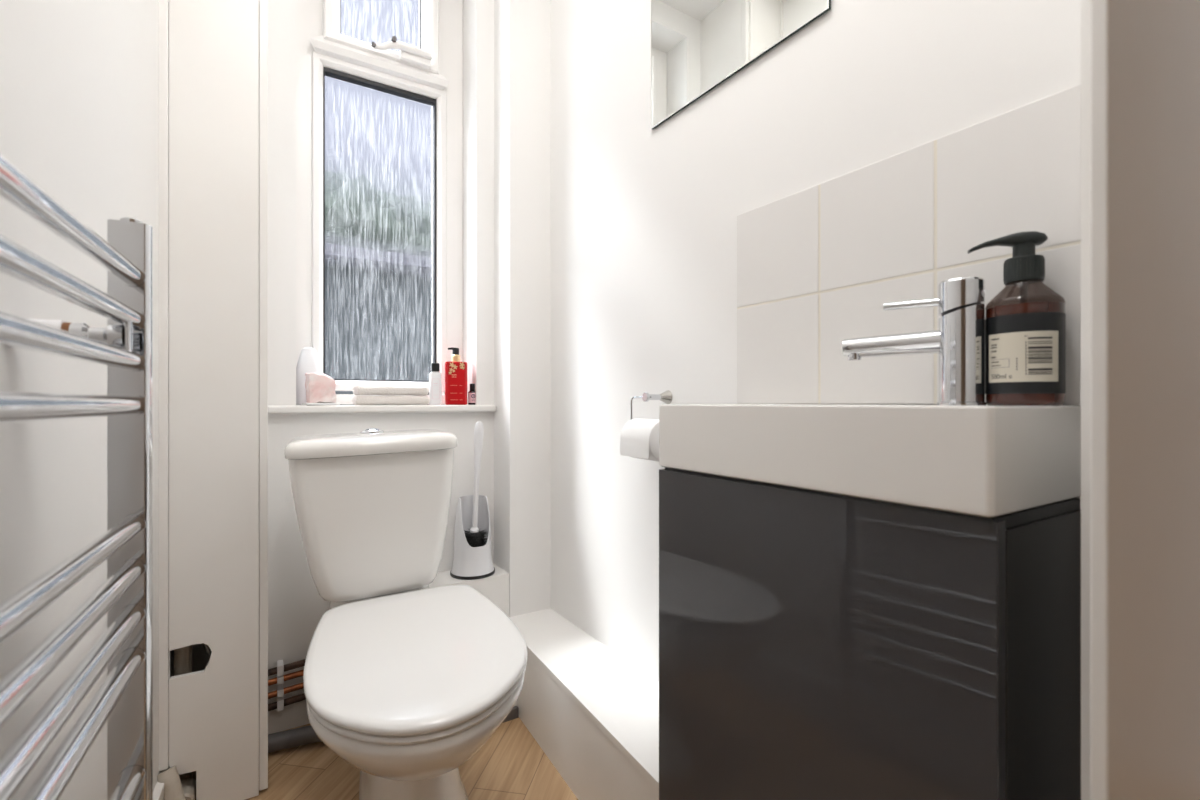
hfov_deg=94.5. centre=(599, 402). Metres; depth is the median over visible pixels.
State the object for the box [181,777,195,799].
valve
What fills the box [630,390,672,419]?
toilet roll holder
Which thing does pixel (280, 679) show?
clip
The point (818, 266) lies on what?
tile backsplash
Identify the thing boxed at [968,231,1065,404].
soap bottle
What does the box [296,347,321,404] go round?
bottle
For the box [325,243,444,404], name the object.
fence
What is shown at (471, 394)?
oil bottle
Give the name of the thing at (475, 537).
toilet brush
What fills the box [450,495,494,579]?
brush holder
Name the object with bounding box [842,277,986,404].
mixer tap
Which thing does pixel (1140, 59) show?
door frame
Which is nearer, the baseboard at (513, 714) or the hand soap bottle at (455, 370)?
the baseboard at (513, 714)
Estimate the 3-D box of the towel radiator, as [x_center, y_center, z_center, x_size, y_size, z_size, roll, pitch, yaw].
[-0.459,0.336,0.423,0.104,1.090,0.478,0,0,-28]
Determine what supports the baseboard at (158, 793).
attached to the wall at (79, 79)
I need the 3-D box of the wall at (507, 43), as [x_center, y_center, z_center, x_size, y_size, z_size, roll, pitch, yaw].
[-0.633,-0.345,1.688,1.130,2.450,0.370,0,0,-32]
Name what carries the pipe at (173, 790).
on the floor
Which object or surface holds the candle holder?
on the window
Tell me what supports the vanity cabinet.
on the floor
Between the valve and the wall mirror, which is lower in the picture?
the valve
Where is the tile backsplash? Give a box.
[737,84,1080,403]
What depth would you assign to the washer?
0.56 m
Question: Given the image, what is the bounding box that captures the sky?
[325,0,431,204]
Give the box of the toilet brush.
[464,421,487,546]
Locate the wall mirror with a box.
[651,0,830,129]
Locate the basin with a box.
[659,404,1080,517]
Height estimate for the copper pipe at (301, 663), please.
0.029 m
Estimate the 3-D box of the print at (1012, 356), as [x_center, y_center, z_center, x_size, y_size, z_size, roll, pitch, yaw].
[0.474,-0.051,0.627,0.056,0.048,0.012,0,0,43]
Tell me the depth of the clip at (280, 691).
1.45 m
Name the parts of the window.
sash frame, sill, handle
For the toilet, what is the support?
on the floor
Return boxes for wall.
[0,0,173,799]
[192,0,550,733]
[551,0,1080,681]
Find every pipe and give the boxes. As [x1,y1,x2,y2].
[157,765,184,799]
[174,645,191,779]
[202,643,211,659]
[268,659,305,675]
[268,669,303,685]
[268,682,303,698]
[268,693,305,710]
[268,725,321,752]
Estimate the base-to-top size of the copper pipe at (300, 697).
0.029 m
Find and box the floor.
[192,716,577,799]
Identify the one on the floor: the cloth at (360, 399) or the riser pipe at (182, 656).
the riser pipe at (182, 656)
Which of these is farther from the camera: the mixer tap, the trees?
the trees
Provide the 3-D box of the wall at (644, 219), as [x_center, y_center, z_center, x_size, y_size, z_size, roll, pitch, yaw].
[0.259,-0.345,1.221,0.120,2.450,1.410,0,0,-32]
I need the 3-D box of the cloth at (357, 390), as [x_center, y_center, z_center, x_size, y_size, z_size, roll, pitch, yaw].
[-0.625,-0.035,1.661,0.201,0.028,0.086,0,0,-33]
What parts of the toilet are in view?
cistern lid, seat lid, seat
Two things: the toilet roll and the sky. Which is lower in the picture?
the toilet roll
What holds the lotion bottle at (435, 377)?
on the window
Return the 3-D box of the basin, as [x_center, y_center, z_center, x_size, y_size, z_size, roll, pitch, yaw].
[0.327,0.056,0.788,0.226,0.106,0.501,0,0,-32]
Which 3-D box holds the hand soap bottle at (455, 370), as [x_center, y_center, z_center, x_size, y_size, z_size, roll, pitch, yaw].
[-0.459,-0.084,1.767,0.068,0.182,0.060,0,0,-18]
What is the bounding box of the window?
[268,0,495,413]
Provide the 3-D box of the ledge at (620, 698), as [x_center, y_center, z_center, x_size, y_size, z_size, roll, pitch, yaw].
[-0.027,0.662,1.361,0.217,0.014,0.828,0,0,-32]
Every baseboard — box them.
[153,781,163,799]
[503,706,517,722]
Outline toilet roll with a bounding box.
[620,418,658,461]
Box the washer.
[61,322,69,330]
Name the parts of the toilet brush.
handle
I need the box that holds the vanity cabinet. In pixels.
[659,468,1080,799]
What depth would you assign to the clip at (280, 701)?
1.45 m
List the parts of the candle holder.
plate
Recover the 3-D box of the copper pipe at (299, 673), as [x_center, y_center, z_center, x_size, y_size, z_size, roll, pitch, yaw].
[-0.799,0.725,1.488,0.164,0.028,0.016,0,0,-32]
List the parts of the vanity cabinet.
shadow rail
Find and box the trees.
[325,171,431,273]
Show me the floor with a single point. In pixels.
(511, 765)
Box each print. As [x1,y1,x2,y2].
[449,362,464,373]
[991,335,1051,378]
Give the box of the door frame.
[1081,0,1199,799]
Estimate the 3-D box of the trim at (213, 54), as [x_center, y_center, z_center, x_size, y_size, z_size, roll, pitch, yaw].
[-0.901,-0.346,1.301,0.204,2.447,0.262,0,0,-32]
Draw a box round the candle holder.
[302,372,339,404]
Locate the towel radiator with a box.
[0,153,152,799]
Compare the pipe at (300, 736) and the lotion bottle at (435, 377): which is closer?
the pipe at (300, 736)
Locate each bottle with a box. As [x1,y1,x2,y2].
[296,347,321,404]
[429,363,441,404]
[445,347,466,404]
[468,384,474,404]
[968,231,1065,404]
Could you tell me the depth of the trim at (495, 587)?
1.67 m
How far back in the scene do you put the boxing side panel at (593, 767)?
1.24 m
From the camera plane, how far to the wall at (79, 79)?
0.69 m
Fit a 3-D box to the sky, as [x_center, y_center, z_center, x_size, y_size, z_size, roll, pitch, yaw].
[-2.425,-2.580,6.096,8.800,7.000,0.900,0,0,-32]
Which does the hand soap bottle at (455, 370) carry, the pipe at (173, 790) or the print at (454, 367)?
the print at (454, 367)
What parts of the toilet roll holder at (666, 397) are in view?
arm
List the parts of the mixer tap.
spout, lever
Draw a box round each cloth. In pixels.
[352,395,429,404]
[353,386,428,395]
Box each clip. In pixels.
[277,660,283,675]
[277,676,283,684]
[277,684,283,697]
[277,697,283,710]
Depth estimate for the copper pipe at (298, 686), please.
1.47 m
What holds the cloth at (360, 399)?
on the window
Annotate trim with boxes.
[159,0,267,799]
[429,563,508,616]
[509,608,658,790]
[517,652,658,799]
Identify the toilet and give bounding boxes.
[284,428,527,799]
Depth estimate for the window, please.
1.72 m

